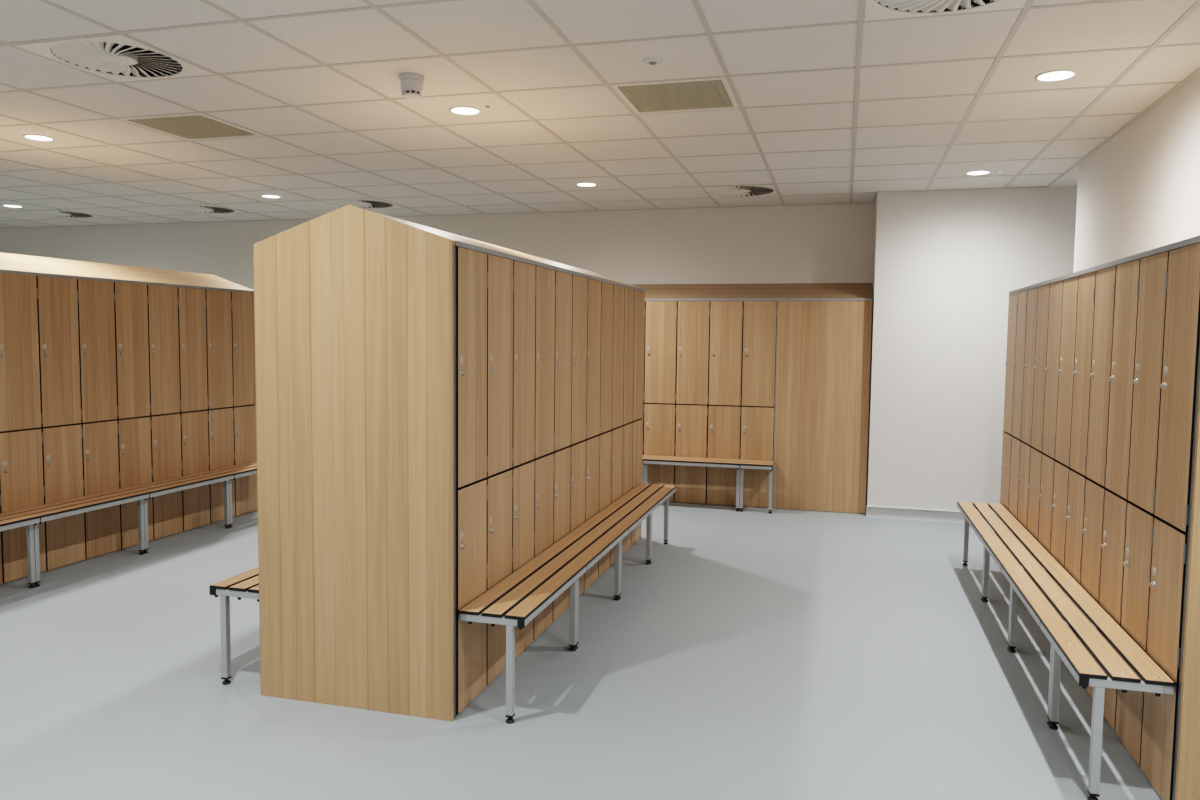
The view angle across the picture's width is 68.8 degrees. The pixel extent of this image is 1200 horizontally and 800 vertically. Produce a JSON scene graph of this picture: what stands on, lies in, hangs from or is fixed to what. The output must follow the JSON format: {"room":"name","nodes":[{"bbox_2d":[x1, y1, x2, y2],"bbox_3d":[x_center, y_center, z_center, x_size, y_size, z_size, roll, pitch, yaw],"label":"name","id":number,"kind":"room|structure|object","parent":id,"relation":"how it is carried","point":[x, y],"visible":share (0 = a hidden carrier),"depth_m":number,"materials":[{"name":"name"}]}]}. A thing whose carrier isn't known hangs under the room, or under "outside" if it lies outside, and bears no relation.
{"room":"changing room","nodes":[
{"label":"changing room","id":0,"kind":"room"},
{"bbox_2d":[0,203,874,289],"bbox_3d":[-2.749,-0.586,9.588,10.915,2.799,0.100,2,4,15],"label":"wall","id":1,"kind":"structure","parent":0,"point":[829,243],"depth_m":8.64,"materials":[{"name":"white paint"}]},
{"bbox_2d":[0,502,1161,799],"bbox_3d":[-2.914,1.264,3.952,13.500,0.100,11.265,2,4,15],"label":"floor","id":2,"kind":"structure","parent":0,"point":[783,654],"depth_m":3.75,"materials":[{"name":"grey plastic"}]},
{"bbox_2d":[0,494,2,583],"bbox_3d":[-3.830,0.184,5.135,0.442,1.868,0.300,2,4,15],"label":"locker","id":3,"kind":"object","parent":2,"relation":"on","point":[1,575],"visible":0.96,"depth_m":5.27,"materials":[{"name":"brown wood"}]},
{"bbox_2d":[0,273,45,582],"bbox_3d":[-3.750,0.164,5.423,0.442,1.868,0.300,2,4,15],"label":"locker","id":4,"kind":"object","parent":2,"relation":"on","point":[21,437],"visible":0.99,"depth_m":5.36,"materials":[{"name":"brown wood"}]},
{"bbox_2d":[36,276,85,570],"bbox_3d":[-3.670,0.145,5.711,0.442,1.868,0.300,2,4,15],"label":"locker","id":5,"kind":"object","parent":2,"relation":"on","point":[57,301],"visible":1,"depth_m":5.64,"materials":[{"name":"brown wood"}]},
{"bbox_2d":[77,279,120,558],"bbox_3d":[-3.589,0.125,6.000,0.442,1.868,0.300,2,4,15],"label":"locker","id":6,"kind":"object","parent":2,"relation":"on","point":[96,314],"visible":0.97,"depth_m":5.93,"materials":[{"name":"brown wood"}]},
{"bbox_2d":[0,462,256,587],"bbox_3d":[-3.266,0.853,5.913,0.277,0.436,3.228,2,4,15],"label":"bench","id":7,"kind":"object","parent":2,"relation":"on","point":[30,517],"visible":0.92,"depth_m":5.89,"materials":[{"name":"brown laminate"}]},
{"bbox_2d":[114,282,153,548],"bbox_3d":[-3.509,0.106,6.288,0.442,1.868,0.300,2,4,15],"label":"locker","id":8,"kind":"object","parent":2,"relation":"on","point":[131,300],"visible":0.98,"depth_m":6.21,"materials":[{"name":"brown wood"}]},
{"bbox_2d":[147,285,182,539],"bbox_3d":[-3.429,0.086,6.577,0.442,1.868,0.300,2,4,15],"label":"locker","id":9,"kind":"object","parent":2,"relation":"on","point":[163,301],"visible":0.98,"depth_m":6.51,"materials":[{"name":"brown wood"}]},
{"bbox_2d":[178,287,209,530],"bbox_3d":[-3.349,0.067,6.865,0.442,1.868,0.300,2,4,15],"label":"locker","id":10,"kind":"object","parent":2,"relation":"on","point":[195,458],"visible":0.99,"depth_m":6.80,"materials":[{"name":"brown wood"}]},
{"bbox_2d":[205,290,234,522],"bbox_3d":[-3.269,0.047,7.154,0.442,1.868,0.300,2,4,15],"label":"locker","id":11,"kind":"object","parent":2,"relation":"on","point":[218,303],"visible":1,"depth_m":7.08,"materials":[{"name":"brown wood"}]},
{"bbox_2d":[193,274,256,461],"bbox_3d":[-3.367,-0.072,7.653,0.880,2.034,0.020,2,4,15],"label":"end panel","id":12,"kind":"object","parent":2,"relation":"on","point":[211,274],"visible":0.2,"depth_m":7.54,"materials":[{"name":"brown wood"}]},
{"bbox_2d":[209,566,258,684],"bbox_3d":[-1.129,0.917,5.323,0.277,0.436,3.228,2,4,15],"label":"bench","id":13,"kind":"object","parent":2,"relation":"on","point":[245,584],"visible":0.06,"depth_m":3.80,"materials":[{"name":"silver metal"}]},
{"bbox_2d":[231,292,257,515],"bbox_3d":[-3.189,0.028,7.442,0.442,1.868,0.300,2,4,15],"label":"locker","id":14,"kind":"object","parent":2,"relation":"on","point":[242,311],"visible":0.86,"depth_m":7.37,"materials":[{"name":"brown wood"}]},
{"bbox_2d":[0,252,253,292],"bbox_3d":[-3.805,-0.895,5.973,0.886,0.162,3.335,2,4,15],"label":"sloping top","id":15,"kind":"object","parent":14,"relation":"on","point":[19,264],"visible":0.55,"depth_m":6.21,"materials":[{"name":"brown wood"}]},
{"bbox_2d":[253,204,456,720],"bbox_3d":[-0.992,0.244,3.541,0.882,2.034,0.054,2,4,15],"label":"end panel","id":16,"kind":"object","parent":2,"relation":"on","point":[355,308],"visible":1,"depth_m":3.51,"materials":[{"name":"brown wood"}]},
{"bbox_2d":[456,247,487,713],"bbox_3d":[-0.723,0.322,3.656,0.442,1.868,0.300,2,4,15],"label":"locker","id":17,"kind":"object","parent":2,"relation":"on","point":[472,274],"visible":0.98,"depth_m":3.59,"materials":[{"name":"brown wood"}]},
{"bbox_2d":[483,254,513,685],"bbox_3d":[-0.642,0.302,3.945,0.442,1.868,0.300,2,4,15],"label":"locker","id":18,"kind":"object","parent":2,"relation":"on","point":[500,289],"visible":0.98,"depth_m":3.86,"materials":[{"name":"brown wood"}]},
{"bbox_2d":[509,260,535,658],"bbox_3d":[-0.562,0.283,4.233,0.442,1.868,0.300,2,4,15],"label":"locker","id":19,"kind":"object","parent":2,"relation":"on","point":[524,274],"visible":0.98,"depth_m":4.16,"materials":[{"name":"brown wood"}]},
{"bbox_2d":[531,266,555,639],"bbox_3d":[-0.482,0.264,4.522,0.442,1.868,0.300,2,4,15],"label":"locker","id":20,"kind":"object","parent":2,"relation":"on","point":[545,296],"visible":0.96,"depth_m":4.45,"materials":[{"name":"brown wood"}]},
{"bbox_2d":[551,271,572,621],"bbox_3d":[-0.402,0.244,4.810,0.442,1.868,0.300,2,4,15],"label":"locker","id":21,"kind":"object","parent":2,"relation":"on","point":[562,452],"visible":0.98,"depth_m":4.74,"materials":[{"name":"brown wood"}]},
{"bbox_2d":[459,484,675,723],"bbox_3d":[0.001,0.952,5.012,0.277,0.436,3.228,2,4,15],"label":"bench","id":22,"kind":"object","parent":2,"relation":"on","point":[562,564],"visible":1,"depth_m":4.25,"materials":[{"name":"brown laminate"}]},
{"bbox_2d":[568,275,587,596],"bbox_3d":[-0.322,0.225,5.099,0.442,1.868,0.300,2,4,15],"label":"locker","id":23,"kind":"object","parent":2,"relation":"on","point":[578,446],"visible":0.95,"depth_m":5.02,"materials":[{"name":"brown wood"}]},
{"bbox_2d":[583,279,601,590],"bbox_3d":[-0.242,0.205,5.387,0.442,1.868,0.300,2,4,15],"label":"locker","id":24,"kind":"object","parent":2,"relation":"on","point":[593,421],"visible":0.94,"depth_m":5.31,"materials":[{"name":"brown wood"}]},
{"bbox_2d":[598,282,613,577],"bbox_3d":[-0.162,0.185,5.676,0.442,1.868,0.300,2,4,15],"label":"locker","id":25,"kind":"object","parent":2,"relation":"on","point":[607,290],"visible":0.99,"depth_m":5.60,"materials":[{"name":"brown wood"}]},
{"bbox_2d":[580,270,644,537],"bbox_3d":[-0.100,0.027,6.751,0.880,2.034,0.020,2,4,15],"label":"end panel","id":26,"kind":"object","parent":2,"relation":"on","point":[588,270],"visible":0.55,"depth_m":6.62,"materials":[{"name":"brown wood"}]},
{"bbox_2d":[609,285,624,565],"bbox_3d":[-0.081,0.166,5.964,0.442,1.868,0.300,2,4,15],"label":"locker","id":27,"kind":"object","parent":2,"relation":"on","point":[617,430],"visible":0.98,"depth_m":5.88,"materials":[{"name":"brown wood"}]},
{"bbox_2d":[621,288,634,554],"bbox_3d":[-0.001,0.146,6.252,0.442,1.868,0.300,2,4,15],"label":"locker","id":28,"kind":"object","parent":2,"relation":"on","point":[627,475],"visible":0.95,"depth_m":6.18,"materials":[{"name":"brown wood"}]},
{"bbox_2d":[630,290,643,545],"bbox_3d":[0.079,0.127,6.541,0.442,1.868,0.300,2,4,15],"label":"locker","id":29,"kind":"object","parent":2,"relation":"on","point":[637,422],"visible":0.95,"depth_m":6.47,"materials":[{"name":"brown wood"}]},
{"bbox_2d":[361,208,644,291],"bbox_3d":[-0.538,-0.796,5.072,0.886,0.162,3.335,2,4,15],"label":"sloping top","id":30,"kind":"object","parent":29,"relation":"on","point":[459,241],"visible":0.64,"depth_m":4.34,"materials":[{"name":"brown wood"}]},
{"bbox_2d":[642,301,645,454],"bbox_3d":[0.322,-0.003,8.418,0.300,1.868,0.442,2,4,15],"label":"locker","id":31,"kind":"object","parent":2,"relation":"on","point":[645,301],"visible":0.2,"depth_m":8.17,"materials":[{"name":"brown wood"}]},
{"bbox_2d":[644,301,677,501],"bbox_3d":[0.611,0.006,8.338,0.300,1.868,0.442,2,4,15],"label":"locker","id":32,"kind":"object","parent":2,"relation":"on","point":[661,316],"visible":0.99,"depth_m":8.13,"materials":[{"name":"brown wood"}]},
{"bbox_2d":[675,301,709,503],"bbox_3d":[0.900,0.015,8.258,0.300,1.868,0.442,2,4,15],"label":"locker","id":33,"kind":"object","parent":2,"relation":"on","point":[693,328],"visible":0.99,"depth_m":8.05,"materials":[{"name":"brown wood"}]},
{"bbox_2d":[642,455,774,513],"bbox_3d":[0.395,0.740,8.078,2.369,0.436,0.277,2,4,15],"label":"bench","id":34,"kind":"object","parent":2,"relation":"on","point":[740,464],"visible":0.65,"depth_m":7.78,"materials":[{"name":"brown laminate"}]},
{"bbox_2d":[707,301,743,505],"bbox_3d":[1.190,0.024,8.179,0.300,1.868,0.442,2,4,15],"label":"locker","id":35,"kind":"object","parent":2,"relation":"on","point":[726,317],"visible":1,"depth_m":7.97,"materials":[{"name":"brown wood"}]},
{"bbox_2d":[739,301,776,507],"bbox_3d":[1.479,0.032,8.099,0.300,1.868,0.442,2,4,15],"label":"locker","id":36,"kind":"object","parent":2,"relation":"on","point":[759,317],"visible":0.98,"depth_m":7.89,"materials":[{"name":"brown wood"}]},
{"bbox_2d":[772,301,871,513],"bbox_3d":[1.960,0.061,7.765,0.808,1.868,0.030,2,4,15],"label":"panel","id":37,"kind":"object","parent":2,"relation":"on","point":[822,376],"visible":1,"depth_m":7.75,"materials":[{"name":"brown wood"}]},
{"bbox_2d":[998,295,1009,537],"bbox_3d":[2.978,0.209,5.908,0.476,1.856,0.020,2,4,15],"label":"end panel","id":38,"kind":"object","parent":2,"relation":"on","point":[1009,295],"visible":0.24,"depth_m":5.96,"materials":[{"name":"brown wood"}]},
{"bbox_2d":[999,293,1017,547],"bbox_3d":[2.906,0.227,5.760,0.442,1.840,0.300,2,4,15],"label":"locker","id":39,"kind":"object","parent":2,"relation":"on","point":[1013,302],"visible":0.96,"depth_m":5.79,"materials":[{"name":"brown wood"}]},
{"bbox_2d":[1007,290,1027,558],"bbox_3d":[2.826,0.246,5.472,0.442,1.840,0.300,2,4,15],"label":"locker","id":40,"kind":"object","parent":2,"relation":"on","point":[1014,471],"visible":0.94,"depth_m":5.50,"materials":[{"name":"brown wood"}]},
{"bbox_2d":[1016,287,1037,565],"bbox_3d":[2.746,0.266,5.183,0.442,1.840,0.300,2,4,15],"label":"locker","id":41,"kind":"object","parent":2,"relation":"on","point":[1032,297],"visible":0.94,"depth_m":5.21,"materials":[{"name":"brown wood"}]},
{"bbox_2d":[1027,284,1049,584],"bbox_3d":[2.666,0.285,4.895,0.442,1.840,0.300,2,4,15],"label":"locker","id":42,"kind":"object","parent":2,"relation":"on","point":[1034,487],"visible":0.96,"depth_m":4.93,"materials":[{"name":"brown wood"}]},
{"bbox_2d":[1036,280,1063,599],"bbox_3d":[2.586,0.305,4.606,0.442,1.840,0.300,2,4,15],"label":"locker","id":43,"kind":"object","parent":2,"relation":"on","point":[1056,289],"visible":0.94,"depth_m":4.64,"materials":[{"name":"brown wood"}]},
{"bbox_2d":[1048,276,1078,617],"bbox_3d":[2.506,0.325,4.318,0.442,1.840,0.300,2,4,15],"label":"locker","id":44,"kind":"object","parent":2,"relation":"on","point":[1070,286],"visible":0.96,"depth_m":4.35,"materials":[{"name":"brown wood"}]},
{"bbox_2d":[957,501,1174,799],"bbox_3d":[2.144,1.017,4.421,0.277,0.436,3.228,2,4,15],"label":"bench","id":45,"kind":"object","parent":2,"relation":"on","point":[1065,646],"visible":1,"depth_m":3.47,"materials":[{"name":"brown laminate"}]},
{"bbox_2d":[1062,271,1095,637],"bbox_3d":[2.426,0.344,4.029,0.442,1.840,0.300,2,4,15],"label":"locker","id":46,"kind":"object","parent":2,"relation":"on","point":[1086,285],"visible":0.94,"depth_m":4.06,"materials":[{"name":"brown wood"}]},
{"bbox_2d":[1078,266,1116,699],"bbox_3d":[2.345,0.363,3.741,0.442,1.840,0.300,2,4,15],"label":"locker","id":47,"kind":"object","parent":2,"relation":"on","point":[1100,375],"visible":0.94,"depth_m":3.77,"materials":[{"name":"brown wood"}]},
{"bbox_2d":[1096,259,1140,730],"bbox_3d":[2.265,0.383,3.453,0.442,1.840,0.300,2,4,15],"label":"locker","id":48,"kind":"object","parent":2,"relation":"on","point":[1116,500],"visible":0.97,"depth_m":3.48,"materials":[{"name":"brown wood"}]},
{"bbox_2d":[1115,251,1168,766],"bbox_3d":[2.185,0.403,3.164,0.442,1.840,0.300,2,4,15],"label":"locker","id":49,"kind":"object","parent":2,"relation":"on","point":[1137,563],"visible":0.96,"depth_m":3.20,"materials":[{"name":"brown wood"}]},
{"bbox_2d":[1140,243,1199,799],"bbox_3d":[2.105,0.422,2.876,0.442,1.840,0.300,2,4,15],"label":"locker","id":50,"kind":"object","parent":2,"relation":"on","point":[1182,318],"visible":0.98,"depth_m":2.91,"materials":[{"name":"brown wood"}]},
{"bbox_2d":[1009,235,1199,294],"bbox_3d":[2.538,-0.603,4.230,0.479,0.020,3.334,2,4,15],"label":"sloping top","id":51,"kind":"object","parent":50,"relation":"on","point":[1193,240],"visible":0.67,"depth_m":3.52,"materials":[{"name":"brown wood"}]},
{"bbox_2d":[1172,327,1199,799],"bbox_3d":[2.086,0.426,2.698,0.477,1.856,0.054,2,4,15],"label":"end panel","id":52,"kind":"object","parent":2,"relation":"on","point":[1186,770],"visible":1,"depth_m":2.76,"materials":[{"name":"brown wood"}]},
{"bbox_2d":[0,0,1199,227],"bbox_3d":[-2.996,-1.552,3.629,13.750,0.002,11.365,2,4,15],"label":"ceiling","id":53,"kind":"structure","parent":0,"point":[462,26],"depth_m":4.66,"materials":[{"name":"white tile"}]},
{"bbox_2d":[2,204,22,207],"bbox_3d":[-5.892,-1.947,8.793,0.180,0.010,0.180,2,4,15],"label":"recessed light","id":54,"kind":"object","parent":53,"relation":"in","point":[5,205],"visible":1,"depth_m":8.80,"materials":[{"name":"white"}]},
{"bbox_2d":[22,134,54,140],"bbox_3d":[-3.643,-1.703,5.688,0.180,0.010,0.180,2,4,15],"label":"recessed light","id":55,"kind":"object","parent":53,"relation":"in","point":[28,136],"visible":1,"depth_m":5.67,"materials":[{"name":"white plastic"}]},
{"bbox_2d":[25,136,51,140],"bbox_3d":[-3.643,-1.703,5.688,0.150,0.004,0.150,2,4,15],"label":"diffuser","id":56,"kind":"object","parent":55,"relation":"attached to","point":[39,138],"depth_m":5.70,"materials":[{"name":"white plastic"}]},
{"bbox_2d":[20,210,102,218],"bbox_3d":[-5.731,-2.034,9.367,0.574,0.102,0.574,2,4,15],"label":"ceiling vent","id":57,"kind":"object","parent":53,"relation":"in","point":[65,214],"visible":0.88,"depth_m":9.37,"materials":[{"name":"white metal"}]},
{"bbox_2d":[14,34,211,81],"bbox_3d":[-2.228,-1.620,4.053,0.574,0.102,0.574,2,4,15],"label":"ceiling vent","id":58,"kind":"object","parent":53,"relation":"in","point":[117,58],"visible":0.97,"depth_m":4.07,"materials":[{"name":"white metal"}]},
{"bbox_2d":[120,113,262,140],"bbox_3d":[-2.486,-1.674,5.369,0.574,0.015,0.574,2,4,15],"label":"ceiling vent","id":59,"kind":"object","parent":53,"relation":"in","point":[199,126],"visible":0.99,"depth_m":5.36,"materials":[{"name":"white metal"}]},
{"bbox_2d":[163,204,246,213],"bbox_3d":[-3.997,-1.981,8.888,0.574,0.102,0.574,2,4,15],"label":"ceiling vent","id":60,"kind":"object","parent":53,"relation":"in","point":[200,209],"visible":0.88,"depth_m":8.89,"materials":[{"name":"white metal"}]},
{"bbox_2d":[260,194,280,197],"bbox_3d":[-3.001,-1.859,7.996,0.180,0.010,0.180,2,4,15],"label":"recessed light","id":61,"kind":"object","parent":53,"relation":"in","point":[263,195],"visible":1,"depth_m":7.99,"materials":[{"name":"white plastic"}]},
{"bbox_2d":[263,195,278,197],"bbox_3d":[-3.001,-1.859,7.996,0.150,0.004,0.150,2,4,15],"label":"diffuser","id":62,"kind":"object","parent":61,"relation":"attached to","point":[266,196],"depth_m":7.99,"materials":[{"name":"white plastic"}]},
{"bbox_2d":[323,199,404,208],"bbox_3d":[-2.262,-1.928,8.410,0.574,0.102,0.574,2,4,15],"label":"ceiling vent","id":63,"kind":"object","parent":53,"relation":"in","point":[360,203],"visible":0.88,"depth_m":8.39,"materials":[{"name":"white metal"}]},
{"bbox_2d":[399,73,423,98],"bbox_3d":[-0.916,-1.526,4.267,0.120,0.106,0.120,2,4,15],"label":"smoke detector","id":64,"kind":"object","parent":53,"relation":"attached to","point":[411,83],"visible":1,"depth_m":4.23,"materials":[{"name":"white plastic"}]},
{"bbox_2d":[449,106,481,114],"bbox_3d":[-0.752,-1.615,4.891,0.180,0.010,0.180,2,4,15],"label":"recessed light","id":65,"kind":"object","parent":53,"relation":"in","point":[460,110],"visible":1,"depth_m":4.88,"materials":[{"name":"white plastic"}]},
{"bbox_2d":[452,108,478,113],"bbox_3d":[-0.752,-1.615,4.891,0.150,0.004,0.150,2,4,15],"label":"diffuser","id":66,"kind":"object","parent":65,"relation":"attached to","point":[454,110],"depth_m":4.88,"materials":[{"name":"white plastic"}]},
{"bbox_2d":[576,182,596,186],"bbox_3d":[-0.111,-1.771,7.199,0.180,0.010,0.180,2,4,15],"label":"recessed light","id":67,"kind":"object","parent":53,"relation":"in","point":[583,184],"visible":1,"depth_m":7.19,"materials":[{"name":"white plastic"}]},
{"bbox_2d":[577,183,594,185],"bbox_3d":[-0.111,-1.771,7.199,0.150,0.004,0.150,2,4,15],"label":"diffuser","id":68,"kind":"object","parent":67,"relation":"attached to","point":[578,184],"depth_m":7.19,"materials":[{"name":"white plastic"}]},
{"bbox_2d":[0,0,1199,226],"bbox_3d":[-3.652,-1.582,3.913,12.308,0.011,11.165,2,4,15],"label":"ceiling grid","id":69,"kind":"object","parent":53,"relation":"attached to","point":[861,3],"depth_m":4.74,"materials":[{"name":"grey metal"}]},
{"bbox_2d":[643,57,662,64],"bbox_3d":[0.240,-1.534,3.981,0.094,0.024,0.094,2,4,15],"label":"sensor","id":70,"kind":"object","parent":53,"relation":"attached to","point":[650,60],"visible":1,"depth_m":3.96,"materials":[{"name":"white plastic"}]},
{"bbox_2d":[610,78,738,113],"bbox_3d":[0.405,-1.587,4.572,0.574,0.015,0.574,2,4,15],"label":"ceiling vent","id":71,"kind":"object","parent":53,"relation":"in","point":[713,93],"visible":0.99,"depth_m":4.55,"materials":[{"name":"beige metal"}]},
{"bbox_2d":[703,184,777,197],"bbox_3d":[1.207,-1.823,7.453,0.574,0.102,0.574,2,4,15],"label":"ceiling vent","id":72,"kind":"object","parent":53,"relation":"in","point":[744,190],"visible":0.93,"depth_m":7.45,"materials":[{"name":"white metal"}]},
{"bbox_2d":[864,0,1026,20],"bbox_3d":[1.241,-1.515,3.096,0.574,0.102,0.574,2,4,15],"label":"ceiling vent","id":73,"kind":"object","parent":53,"relation":"in","point":[874,9],"visible":1,"depth_m":3.31,"materials":[{"name":"white metal"}]},
{"bbox_2d":[965,170,990,174],"bbox_3d":[2.812,-1.691,6.517,0.180,0.010,0.180,2,4,15],"label":"recessed light","id":74,"kind":"object","parent":53,"relation":"in","point":[975,172],"visible":1,"depth_m":6.50,"materials":[{"name":"white plastic"}]},
{"bbox_2d":[967,171,988,174],"bbox_3d":[2.812,-1.691,6.517,0.150,0.004,0.150,2,4,15],"label":"diffuser","id":75,"kind":"object","parent":74,"relation":"attached to","point":[969,172],"depth_m":6.50,"materials":[{"name":"white plastic"}]},
{"bbox_2d":[1035,69,1077,81],"bbox_3d":[2.150,-1.530,4.132,0.180,0.010,0.180,2,4,15],"label":"recessed light","id":76,"kind":"object","parent":53,"relation":"in","point":[1061,74],"visible":1,"depth_m":4.12,"materials":[{"name":"white plastic"}]},
{"bbox_2d":[1038,72,1073,80],"bbox_3d":[2.150,-1.530,4.132,0.150,0.004,0.150,2,4,15],"label":"diffuser","id":77,"kind":"object","parent":76,"relation":"attached to","point":[1044,76],"depth_m":4.14,"materials":[{"name":"white plastic"}]},
{"bbox_2d":[866,186,1076,512],"bbox_3d":[3.724,-0.367,7.498,2.687,2.799,0.687,2,4,15],"label":"wall pier","id":78,"kind":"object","parent":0,"point":[947,264],"visible":0.3,"depth_m":7.36,"materials":[{"name":"white paint"}]},
{"bbox_2d":[866,506,996,523],"bbox_3d":[3.610,1.009,7.250,2.695,0.085,0.030,2,4,15],"label":"baseboard","id":79,"kind":"structure","parent":78,"relation":"attached to","point":[943,516],"depth_m":7.50,"materials":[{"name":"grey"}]},
{"bbox_2d":[1073,72,1199,272],"bbox_3d":[2.717,0.050,1.434,1.380,2.799,9.590,2,4,15],"label":"wall","id":80,"kind":"structure","parent":0,"point":[1139,191],"depth_m":4.75,"materials":[{"name":"white paint"}]},
{"bbox_2d":[0,67,1199,228],"bbox_3d":[-3.556,-1.577,3.886,12.132,0.011,11.165,2,4,15],"label":"trim","id":81,"kind":"structure","parent":80,"relation":"attached to","point":[1197,71],"depth_m":7.30,"materials":[{"name":"grey"}]},
{"bbox_3d":[-0.545,-0.029,8.657,0.300,1.868,0.442,2,4,15],"label":"locker","id":82,"kind":"object","parent":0,"visible":0},
{"bbox_2d":[630,283,872,300],"bbox_3d":[0.878,-1.014,8.236,3.211,0.183,0.504,2,4,15],"label":"sloping top","id":83,"kind":"object","parent":82,"relation":"on","point":[777,291],"visible":0.64,"depth_m":8.04,"materials":[{"name":"brown wood"}]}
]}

